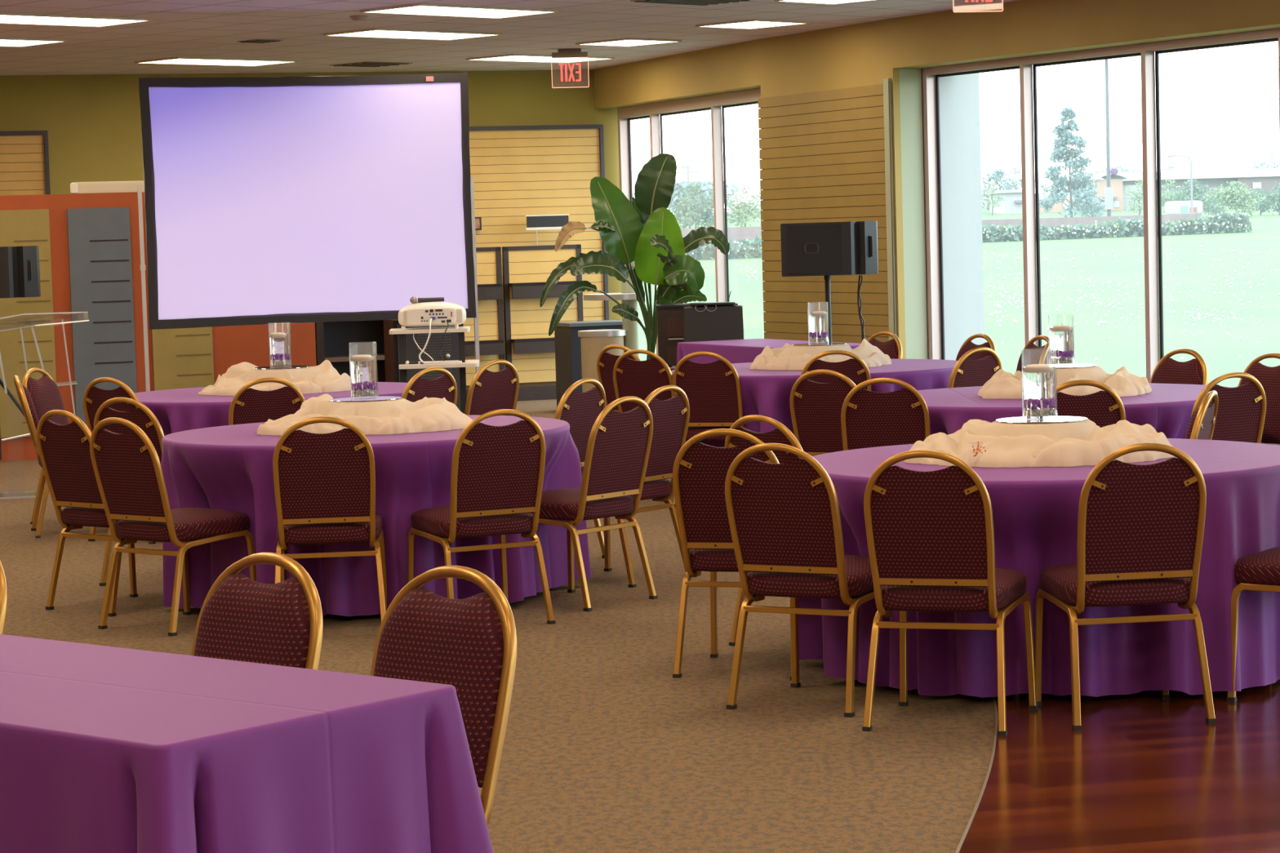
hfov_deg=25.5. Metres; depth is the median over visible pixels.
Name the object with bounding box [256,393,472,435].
cloth
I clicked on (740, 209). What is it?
tree
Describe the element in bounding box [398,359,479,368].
shelf
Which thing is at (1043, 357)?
banquet chair
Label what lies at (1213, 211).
tree
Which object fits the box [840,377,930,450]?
banquet chair
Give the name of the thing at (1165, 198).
tree
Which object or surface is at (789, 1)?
diffuser
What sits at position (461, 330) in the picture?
shelf
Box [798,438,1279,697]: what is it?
tablecloth
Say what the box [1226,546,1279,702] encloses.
banquet chair
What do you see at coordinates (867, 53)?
wall
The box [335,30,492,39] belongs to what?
diffuser
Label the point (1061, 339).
vase
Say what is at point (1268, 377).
banquet chair
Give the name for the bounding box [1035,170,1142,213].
building
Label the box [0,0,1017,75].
ceiling
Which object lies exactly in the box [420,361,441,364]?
marker pen
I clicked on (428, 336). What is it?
cable
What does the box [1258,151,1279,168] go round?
tree
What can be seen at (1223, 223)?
hedge
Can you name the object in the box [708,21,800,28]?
diffuser
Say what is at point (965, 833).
trim
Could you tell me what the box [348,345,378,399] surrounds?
vase
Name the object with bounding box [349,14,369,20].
smoke detector
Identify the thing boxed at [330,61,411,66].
ceiling vent
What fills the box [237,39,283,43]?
ceiling vent
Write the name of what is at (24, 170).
framed piece
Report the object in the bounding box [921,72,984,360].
column
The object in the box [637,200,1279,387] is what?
lawn
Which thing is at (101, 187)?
box
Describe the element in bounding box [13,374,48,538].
banquet chair
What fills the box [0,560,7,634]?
banquet chair
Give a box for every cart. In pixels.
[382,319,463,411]
[389,326,479,413]
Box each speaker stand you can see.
[0,378,30,460]
[824,279,831,342]
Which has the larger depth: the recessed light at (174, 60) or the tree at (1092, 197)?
the tree at (1092, 197)
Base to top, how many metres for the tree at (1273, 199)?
1.996 m
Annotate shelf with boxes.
[55,381,77,386]
[389,326,470,334]
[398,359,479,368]
[462,246,504,395]
[502,244,583,400]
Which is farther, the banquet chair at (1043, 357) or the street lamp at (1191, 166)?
the street lamp at (1191, 166)
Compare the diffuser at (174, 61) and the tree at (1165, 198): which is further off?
the tree at (1165, 198)
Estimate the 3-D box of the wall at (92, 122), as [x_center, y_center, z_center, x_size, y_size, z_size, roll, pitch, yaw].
[-5.057,-1.715,26.971,10.320,3.250,0.200,-3,4,-19]
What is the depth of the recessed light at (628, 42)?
24.19 m
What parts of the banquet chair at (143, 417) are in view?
leg, frame, backrest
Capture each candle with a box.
[270,332,284,334]
[352,354,371,357]
[1026,361,1049,367]
[1053,323,1070,327]
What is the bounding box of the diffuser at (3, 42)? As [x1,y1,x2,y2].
[0,39,55,46]
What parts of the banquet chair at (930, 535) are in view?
leg, leg, backrest, frame, seat, leg, seat rail, leg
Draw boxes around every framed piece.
[0,130,50,195]
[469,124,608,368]
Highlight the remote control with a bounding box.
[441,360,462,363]
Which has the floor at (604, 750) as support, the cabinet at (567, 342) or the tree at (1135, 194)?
the cabinet at (567, 342)
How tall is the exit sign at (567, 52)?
0.341 m
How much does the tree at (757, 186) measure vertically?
2.550 m
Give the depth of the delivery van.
139.14 m
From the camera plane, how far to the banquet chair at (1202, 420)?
11.42 m
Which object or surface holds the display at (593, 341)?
on the floor at (604, 750)
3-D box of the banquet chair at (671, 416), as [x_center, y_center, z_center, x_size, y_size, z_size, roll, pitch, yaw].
[-0.085,0.261,13.274,0.597,0.918,0.470,1,5,37]
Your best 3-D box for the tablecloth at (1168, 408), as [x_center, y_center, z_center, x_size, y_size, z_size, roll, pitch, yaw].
[2.066,0.215,13.971,1.851,0.754,1.910,-2,4,0]
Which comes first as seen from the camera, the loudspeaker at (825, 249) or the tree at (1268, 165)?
the loudspeaker at (825, 249)
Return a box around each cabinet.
[554,320,622,407]
[655,302,737,370]
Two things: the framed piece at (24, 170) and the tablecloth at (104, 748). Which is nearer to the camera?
the tablecloth at (104, 748)
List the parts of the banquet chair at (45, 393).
leg, frame, backrest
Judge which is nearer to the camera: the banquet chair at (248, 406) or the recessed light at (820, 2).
the banquet chair at (248, 406)
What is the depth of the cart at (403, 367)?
17.61 m
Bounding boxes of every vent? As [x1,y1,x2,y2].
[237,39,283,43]
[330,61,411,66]
[630,0,749,5]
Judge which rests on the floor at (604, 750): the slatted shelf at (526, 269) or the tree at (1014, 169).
the slatted shelf at (526, 269)
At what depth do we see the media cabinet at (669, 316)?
22.50 m
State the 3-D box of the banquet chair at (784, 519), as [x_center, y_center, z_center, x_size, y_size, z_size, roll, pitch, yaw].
[0.598,0.491,9.685,0.470,0.918,0.597,1,5,30]
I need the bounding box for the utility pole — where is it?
[675,165,700,228]
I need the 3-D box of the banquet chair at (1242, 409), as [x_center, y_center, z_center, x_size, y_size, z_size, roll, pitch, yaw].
[2.565,0.199,13.045,0.470,0.918,0.597,-4,4,-27]
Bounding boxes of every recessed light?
[0,12,152,26]
[0,37,67,46]
[134,57,297,66]
[323,27,502,39]
[360,3,559,18]
[465,53,614,62]
[575,37,681,46]
[695,18,809,29]
[773,0,872,4]
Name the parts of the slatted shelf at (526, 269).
post, rail, post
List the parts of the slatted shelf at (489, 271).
rail, post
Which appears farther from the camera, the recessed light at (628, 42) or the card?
the recessed light at (628, 42)
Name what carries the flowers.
on the lawn
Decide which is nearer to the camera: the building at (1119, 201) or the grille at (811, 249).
the grille at (811, 249)
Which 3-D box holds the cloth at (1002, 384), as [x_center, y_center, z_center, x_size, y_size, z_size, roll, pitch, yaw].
[2.090,-0.228,13.903,0.863,0.132,0.806,-2,4,0]
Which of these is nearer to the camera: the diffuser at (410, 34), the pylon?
the diffuser at (410, 34)
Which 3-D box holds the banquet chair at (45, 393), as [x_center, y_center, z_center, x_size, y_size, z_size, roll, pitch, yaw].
[-3.347,0.103,16.928,0.597,0.918,0.470,0,4,17]
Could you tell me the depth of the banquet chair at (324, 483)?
11.60 m
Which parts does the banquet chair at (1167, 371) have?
backrest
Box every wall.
[0,69,622,320]
[0,191,316,462]
[593,0,1279,359]
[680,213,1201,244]
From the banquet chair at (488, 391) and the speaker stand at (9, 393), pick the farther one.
the speaker stand at (9, 393)
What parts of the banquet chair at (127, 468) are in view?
leg, backrest, frame, leg, seat, leg, seat rail, leg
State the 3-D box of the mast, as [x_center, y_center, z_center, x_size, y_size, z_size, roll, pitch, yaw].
[21.452,-12.811,127.463,1.450,8.026,0.600,-2,4,0]
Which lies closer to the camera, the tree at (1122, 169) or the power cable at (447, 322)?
the power cable at (447, 322)
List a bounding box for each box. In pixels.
[70,180,144,193]
[683,304,743,342]
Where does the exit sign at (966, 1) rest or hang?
hanging from the ceiling
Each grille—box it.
[409,296,416,303]
[786,224,842,274]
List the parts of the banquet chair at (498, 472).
leg, seat rail, leg, seat, frame, backrest, leg, leg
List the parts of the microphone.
handle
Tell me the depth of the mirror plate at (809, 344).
17.19 m
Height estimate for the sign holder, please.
0.307 m
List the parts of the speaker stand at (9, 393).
leg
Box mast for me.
[1104,59,1117,216]
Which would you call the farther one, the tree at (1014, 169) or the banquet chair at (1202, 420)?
the tree at (1014, 169)
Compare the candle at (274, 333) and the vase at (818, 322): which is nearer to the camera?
the candle at (274, 333)
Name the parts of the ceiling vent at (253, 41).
plate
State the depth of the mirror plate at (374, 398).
12.79 m
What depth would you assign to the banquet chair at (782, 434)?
10.82 m
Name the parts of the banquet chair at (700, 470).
leg, leg, seat, backrest, frame, leg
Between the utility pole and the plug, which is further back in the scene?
the utility pole
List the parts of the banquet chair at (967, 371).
backrest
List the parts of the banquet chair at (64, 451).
leg, backrest, frame, seat, leg, leg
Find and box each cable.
[413,333,433,361]
[418,317,431,363]
[440,321,448,361]
[857,275,865,340]
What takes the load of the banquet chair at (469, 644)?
on the floor at (604, 750)
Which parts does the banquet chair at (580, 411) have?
frame, backrest, leg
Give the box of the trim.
[955,697,997,852]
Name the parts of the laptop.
lid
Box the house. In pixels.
[985,189,1022,213]
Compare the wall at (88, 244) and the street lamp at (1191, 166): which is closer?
the wall at (88, 244)
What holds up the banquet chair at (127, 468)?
on the floor at (604, 750)
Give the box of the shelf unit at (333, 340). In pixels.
[315,320,385,382]
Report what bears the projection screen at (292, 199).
on the floor at (604, 750)
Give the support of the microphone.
on the projector
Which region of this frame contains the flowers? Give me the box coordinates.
[736,244,1279,360]
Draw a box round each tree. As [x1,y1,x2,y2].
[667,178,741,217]
[668,183,714,228]
[726,185,763,226]
[746,186,762,217]
[981,168,1021,209]
[981,181,1004,215]
[996,168,1022,190]
[1039,106,1105,217]
[1075,195,1106,217]
[1094,166,1141,173]
[1122,178,1143,215]
[1156,179,1182,212]
[1160,164,1183,171]
[1169,178,1213,212]
[1202,195,1229,215]
[1203,180,1266,217]
[1216,156,1269,169]
[1243,186,1276,215]
[1256,181,1279,214]
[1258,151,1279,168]
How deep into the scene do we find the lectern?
18.35 m
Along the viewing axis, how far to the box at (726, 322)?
22.15 m
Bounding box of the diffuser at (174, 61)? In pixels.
[143,58,285,65]
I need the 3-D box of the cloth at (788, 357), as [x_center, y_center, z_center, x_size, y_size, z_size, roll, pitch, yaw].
[1.091,-0.447,17.274,0.813,0.160,0.789,1,5,29]
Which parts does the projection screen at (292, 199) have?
leg, tube frame, leg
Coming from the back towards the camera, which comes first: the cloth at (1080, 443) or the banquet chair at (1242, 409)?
the banquet chair at (1242, 409)
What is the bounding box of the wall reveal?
[899,68,928,359]
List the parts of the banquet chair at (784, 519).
leg, backrest, frame, leg, seat, leg, seat rail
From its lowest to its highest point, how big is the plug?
0.024 m
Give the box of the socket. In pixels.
[823,275,831,279]
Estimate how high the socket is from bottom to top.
0.032 m
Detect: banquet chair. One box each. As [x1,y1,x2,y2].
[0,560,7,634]
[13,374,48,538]
[22,368,68,524]
[36,409,137,617]
[83,377,155,544]
[89,417,256,636]
[93,397,164,586]
[191,552,323,670]
[228,377,305,425]
[272,416,386,622]
[370,565,517,826]
[401,367,457,405]
[407,408,555,624]
[464,360,519,414]
[508,395,657,611]
[554,377,606,558]
[582,385,689,587]
[596,344,640,412]
[613,349,674,412]
[672,351,743,506]
[672,428,791,680]
[724,414,803,646]
[724,443,915,717]
[789,369,856,456]
[792,350,871,435]
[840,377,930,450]
[862,449,1037,736]
[866,331,902,359]
[947,346,1001,387]
[955,333,995,360]
[1016,335,1055,371]
[1034,443,1216,730]
[1035,342,1053,364]
[1055,379,1125,427]
[1150,348,1208,385]
[1185,390,1218,439]
[1190,372,1266,443]
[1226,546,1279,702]
[1238,352,1279,444]
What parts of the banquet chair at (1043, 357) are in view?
backrest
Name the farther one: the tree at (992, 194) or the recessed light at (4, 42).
the tree at (992, 194)
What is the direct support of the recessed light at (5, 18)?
in the ceiling
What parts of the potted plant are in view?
stem, stem, stem, stem, stem, stem, stem, stem, stem, stem, stem, stem, stem, stem, stem, stem, stem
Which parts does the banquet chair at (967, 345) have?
backrest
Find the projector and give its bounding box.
[398,302,466,329]
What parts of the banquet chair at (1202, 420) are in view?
backrest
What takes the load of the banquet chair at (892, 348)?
on the floor at (604, 750)
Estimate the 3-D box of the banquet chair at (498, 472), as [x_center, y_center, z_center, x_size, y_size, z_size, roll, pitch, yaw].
[-0.678,0.372,11.933,0.470,0.918,0.597,-4,4,-26]
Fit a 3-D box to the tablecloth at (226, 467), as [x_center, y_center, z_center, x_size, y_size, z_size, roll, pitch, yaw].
[-1.209,0.386,12.911,1.936,0.754,1.903,-2,4,0]
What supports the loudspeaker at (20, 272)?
on the speaker stand at (9, 393)
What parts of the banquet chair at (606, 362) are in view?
backrest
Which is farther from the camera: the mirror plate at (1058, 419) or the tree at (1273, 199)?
the tree at (1273, 199)
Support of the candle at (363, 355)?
on the vase at (364, 375)
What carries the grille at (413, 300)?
attached to the microphone
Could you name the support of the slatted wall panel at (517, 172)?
attached to the wall at (92, 122)
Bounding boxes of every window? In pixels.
[617,88,760,355]
[921,28,1279,445]
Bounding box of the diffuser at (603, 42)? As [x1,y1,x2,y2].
[588,40,669,45]
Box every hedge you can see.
[684,234,764,260]
[982,209,1252,242]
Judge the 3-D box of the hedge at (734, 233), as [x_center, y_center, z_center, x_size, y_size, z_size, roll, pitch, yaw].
[10.284,-7.479,109.967,27.000,0.920,20.400,-2,4,0]
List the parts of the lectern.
panel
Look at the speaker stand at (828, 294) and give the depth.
19.58 m
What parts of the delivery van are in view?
panel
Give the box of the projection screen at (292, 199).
[137,72,479,391]
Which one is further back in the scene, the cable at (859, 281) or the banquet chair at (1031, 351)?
the cable at (859, 281)
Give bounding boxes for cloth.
[197,360,351,395]
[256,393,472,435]
[750,338,891,369]
[904,418,1174,467]
[977,365,1151,399]
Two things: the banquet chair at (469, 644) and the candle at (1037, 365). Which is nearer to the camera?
the banquet chair at (469, 644)
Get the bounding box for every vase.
[268,323,291,367]
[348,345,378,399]
[807,302,829,344]
[1021,347,1057,420]
[1048,313,1075,366]
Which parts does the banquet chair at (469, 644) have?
backrest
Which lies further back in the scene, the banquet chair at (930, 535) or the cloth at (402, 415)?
the cloth at (402, 415)
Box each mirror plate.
[253,365,310,369]
[328,395,402,402]
[792,342,846,346]
[995,415,1088,423]
[1048,364,1097,368]
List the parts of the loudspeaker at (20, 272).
handle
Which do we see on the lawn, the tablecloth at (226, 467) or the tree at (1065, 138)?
the tree at (1065, 138)
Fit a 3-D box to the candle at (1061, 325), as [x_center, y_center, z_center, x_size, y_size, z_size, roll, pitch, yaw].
[2.068,-0.488,13.884,0.085,0.040,0.085,-2,4,0]
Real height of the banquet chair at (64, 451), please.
0.918 m
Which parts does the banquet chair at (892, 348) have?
backrest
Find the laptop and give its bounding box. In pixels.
[690,290,735,305]
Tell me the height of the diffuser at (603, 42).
0.006 m
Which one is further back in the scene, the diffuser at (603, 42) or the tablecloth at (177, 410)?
the diffuser at (603, 42)
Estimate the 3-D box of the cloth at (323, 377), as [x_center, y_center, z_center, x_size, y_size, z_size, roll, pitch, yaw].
[-2.078,-0.289,16.294,0.916,0.168,0.840,-2,4,0]
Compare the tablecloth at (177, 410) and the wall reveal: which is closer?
the tablecloth at (177, 410)
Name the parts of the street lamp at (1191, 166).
arm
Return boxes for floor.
[0,399,995,852]
[958,679,1279,852]
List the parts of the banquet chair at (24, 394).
frame, backrest, leg, seat, leg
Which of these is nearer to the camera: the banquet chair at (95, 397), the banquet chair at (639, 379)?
the banquet chair at (95, 397)
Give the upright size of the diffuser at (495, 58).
0.006 m
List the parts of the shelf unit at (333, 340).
panel, shelf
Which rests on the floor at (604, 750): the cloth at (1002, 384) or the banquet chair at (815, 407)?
the banquet chair at (815, 407)
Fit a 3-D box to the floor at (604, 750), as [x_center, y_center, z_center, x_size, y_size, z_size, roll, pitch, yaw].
[0.525,0.842,12.440,20.000,0.160,32.700,-2,4,0]
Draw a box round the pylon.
[1101,114,1142,172]
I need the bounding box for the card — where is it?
[971,441,986,457]
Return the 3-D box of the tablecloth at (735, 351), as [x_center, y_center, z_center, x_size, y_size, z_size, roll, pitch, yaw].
[1.012,-0.245,20.921,0.836,0.741,1.975,-4,4,-25]
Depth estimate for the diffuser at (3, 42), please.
22.12 m
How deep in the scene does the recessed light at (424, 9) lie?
20.28 m
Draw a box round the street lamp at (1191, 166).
[1167,154,1193,213]
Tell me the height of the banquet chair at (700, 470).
0.918 m
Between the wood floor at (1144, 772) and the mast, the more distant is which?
the mast
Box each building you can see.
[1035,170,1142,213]
[1057,157,1279,203]
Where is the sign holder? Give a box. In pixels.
[525,213,569,245]
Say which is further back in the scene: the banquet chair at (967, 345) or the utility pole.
the utility pole
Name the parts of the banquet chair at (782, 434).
leg, frame, backrest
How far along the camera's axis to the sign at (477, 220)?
27.93 m
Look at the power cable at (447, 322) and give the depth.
17.53 m
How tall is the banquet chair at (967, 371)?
0.918 m
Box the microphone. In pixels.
[409,296,444,303]
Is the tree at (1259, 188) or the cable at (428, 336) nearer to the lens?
the cable at (428, 336)
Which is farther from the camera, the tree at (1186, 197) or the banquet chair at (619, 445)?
the tree at (1186, 197)
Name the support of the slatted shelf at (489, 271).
on the floor at (604, 750)
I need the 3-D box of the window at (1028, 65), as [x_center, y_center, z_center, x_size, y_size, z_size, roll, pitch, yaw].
[9.215,-0.776,10.265,0.115,2.855,28.500,-4,5,-29]
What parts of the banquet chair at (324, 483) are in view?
leg, leg, backrest, frame, seat, seat rail, leg, leg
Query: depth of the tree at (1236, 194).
151.08 m
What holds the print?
attached to the sign at (477, 220)
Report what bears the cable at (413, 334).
on the cart at (403, 367)
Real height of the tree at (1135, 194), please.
2.312 m
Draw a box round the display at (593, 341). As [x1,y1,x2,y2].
[577,261,648,392]
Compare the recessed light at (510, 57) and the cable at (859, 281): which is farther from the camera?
the recessed light at (510, 57)
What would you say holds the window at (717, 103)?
in the wall at (867, 53)
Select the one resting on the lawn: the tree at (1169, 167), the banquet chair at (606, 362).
the tree at (1169, 167)
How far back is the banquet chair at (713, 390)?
16.57 m
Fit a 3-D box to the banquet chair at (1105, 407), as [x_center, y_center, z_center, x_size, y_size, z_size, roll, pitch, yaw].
[1.941,0.232,12.834,0.470,0.918,0.597,-2,4,-5]
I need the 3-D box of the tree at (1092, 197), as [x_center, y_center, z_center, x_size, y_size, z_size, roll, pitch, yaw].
[23.891,-11.472,149.637,1.891,1.557,1.938,-2,4,0]
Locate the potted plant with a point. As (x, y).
(642, 231)
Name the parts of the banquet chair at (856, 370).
frame, backrest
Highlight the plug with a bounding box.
[405,360,417,364]
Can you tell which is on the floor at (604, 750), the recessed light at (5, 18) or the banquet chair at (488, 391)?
the banquet chair at (488, 391)
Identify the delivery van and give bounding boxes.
[1164,200,1202,214]
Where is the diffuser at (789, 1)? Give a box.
[785,0,864,3]
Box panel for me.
[757,78,897,343]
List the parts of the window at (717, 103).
frame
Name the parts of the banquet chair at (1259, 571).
leg, seat, seat rail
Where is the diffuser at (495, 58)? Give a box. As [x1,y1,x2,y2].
[475,55,602,62]
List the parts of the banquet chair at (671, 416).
leg, leg, seat, backrest, frame, leg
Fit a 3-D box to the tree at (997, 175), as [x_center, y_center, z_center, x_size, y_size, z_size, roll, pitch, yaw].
[27.144,-17.844,214.238,3.464,3.390,3.852,-2,4,0]
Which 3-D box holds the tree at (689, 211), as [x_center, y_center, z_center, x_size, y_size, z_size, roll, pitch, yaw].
[2.254,-8.925,119.611,2.502,2.717,2.480,-2,4,0]
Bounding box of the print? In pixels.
[475,218,479,228]
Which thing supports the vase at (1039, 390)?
on the mirror plate at (1058, 419)
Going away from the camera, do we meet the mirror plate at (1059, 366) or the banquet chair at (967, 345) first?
the mirror plate at (1059, 366)
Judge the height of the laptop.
0.105 m
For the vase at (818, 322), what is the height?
0.255 m
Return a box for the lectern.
[0,311,88,499]
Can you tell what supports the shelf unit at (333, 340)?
on the floor at (604, 750)
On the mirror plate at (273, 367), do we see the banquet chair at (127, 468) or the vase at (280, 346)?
the vase at (280, 346)
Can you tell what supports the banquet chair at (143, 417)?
on the floor at (604, 750)
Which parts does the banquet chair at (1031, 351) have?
backrest, frame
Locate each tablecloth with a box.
[0,634,493,852]
[133,382,407,435]
[160,414,591,616]
[671,359,957,447]
[676,338,860,364]
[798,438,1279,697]
[917,382,1232,439]
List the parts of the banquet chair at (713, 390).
backrest, seat, frame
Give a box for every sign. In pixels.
[475,217,481,230]
[551,48,589,88]
[952,0,1003,12]
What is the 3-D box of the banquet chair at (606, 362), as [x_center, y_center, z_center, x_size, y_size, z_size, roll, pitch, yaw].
[0.057,-0.081,18.126,0.470,0.918,0.597,2,6,44]
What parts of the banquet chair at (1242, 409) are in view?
backrest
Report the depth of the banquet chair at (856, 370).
16.22 m
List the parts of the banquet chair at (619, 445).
seat rail, leg, leg, seat, frame, backrest, leg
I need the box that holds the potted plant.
[539,153,729,359]
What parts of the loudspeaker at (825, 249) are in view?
handle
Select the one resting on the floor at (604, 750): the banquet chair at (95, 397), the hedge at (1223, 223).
the banquet chair at (95, 397)
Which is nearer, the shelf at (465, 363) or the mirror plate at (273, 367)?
the mirror plate at (273, 367)
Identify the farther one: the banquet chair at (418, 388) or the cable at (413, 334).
the cable at (413, 334)
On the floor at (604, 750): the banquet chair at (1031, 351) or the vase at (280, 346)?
the banquet chair at (1031, 351)
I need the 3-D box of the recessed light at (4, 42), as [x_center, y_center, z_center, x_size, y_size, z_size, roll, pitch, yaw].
[-5.160,-2.976,21.846,0.644,0.015,1.324,2,6,44]
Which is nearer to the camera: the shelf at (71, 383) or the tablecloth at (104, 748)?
the tablecloth at (104, 748)
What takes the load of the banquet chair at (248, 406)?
on the floor at (604, 750)
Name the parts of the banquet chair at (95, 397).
leg, frame, backrest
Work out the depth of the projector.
17.61 m
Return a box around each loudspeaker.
[0,245,40,297]
[780,221,878,279]
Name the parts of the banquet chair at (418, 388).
backrest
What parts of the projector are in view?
panel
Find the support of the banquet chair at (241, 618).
on the floor at (604, 750)
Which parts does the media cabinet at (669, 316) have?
drawer, drawer, rail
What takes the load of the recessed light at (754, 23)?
in the ceiling
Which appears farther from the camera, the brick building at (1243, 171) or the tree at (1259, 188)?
the brick building at (1243, 171)
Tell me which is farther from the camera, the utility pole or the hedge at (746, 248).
the utility pole
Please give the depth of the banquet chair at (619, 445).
12.35 m
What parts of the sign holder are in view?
plate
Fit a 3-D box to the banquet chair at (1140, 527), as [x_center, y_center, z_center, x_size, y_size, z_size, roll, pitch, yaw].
[1.580,0.491,9.267,0.470,0.918,0.597,-2,4,-7]
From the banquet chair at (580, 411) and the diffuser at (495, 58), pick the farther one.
the diffuser at (495, 58)
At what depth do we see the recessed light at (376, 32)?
22.47 m
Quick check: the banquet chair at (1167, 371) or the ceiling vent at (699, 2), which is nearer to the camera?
the banquet chair at (1167, 371)
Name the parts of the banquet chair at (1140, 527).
leg, seat rail, leg, seat, frame, backrest, leg, leg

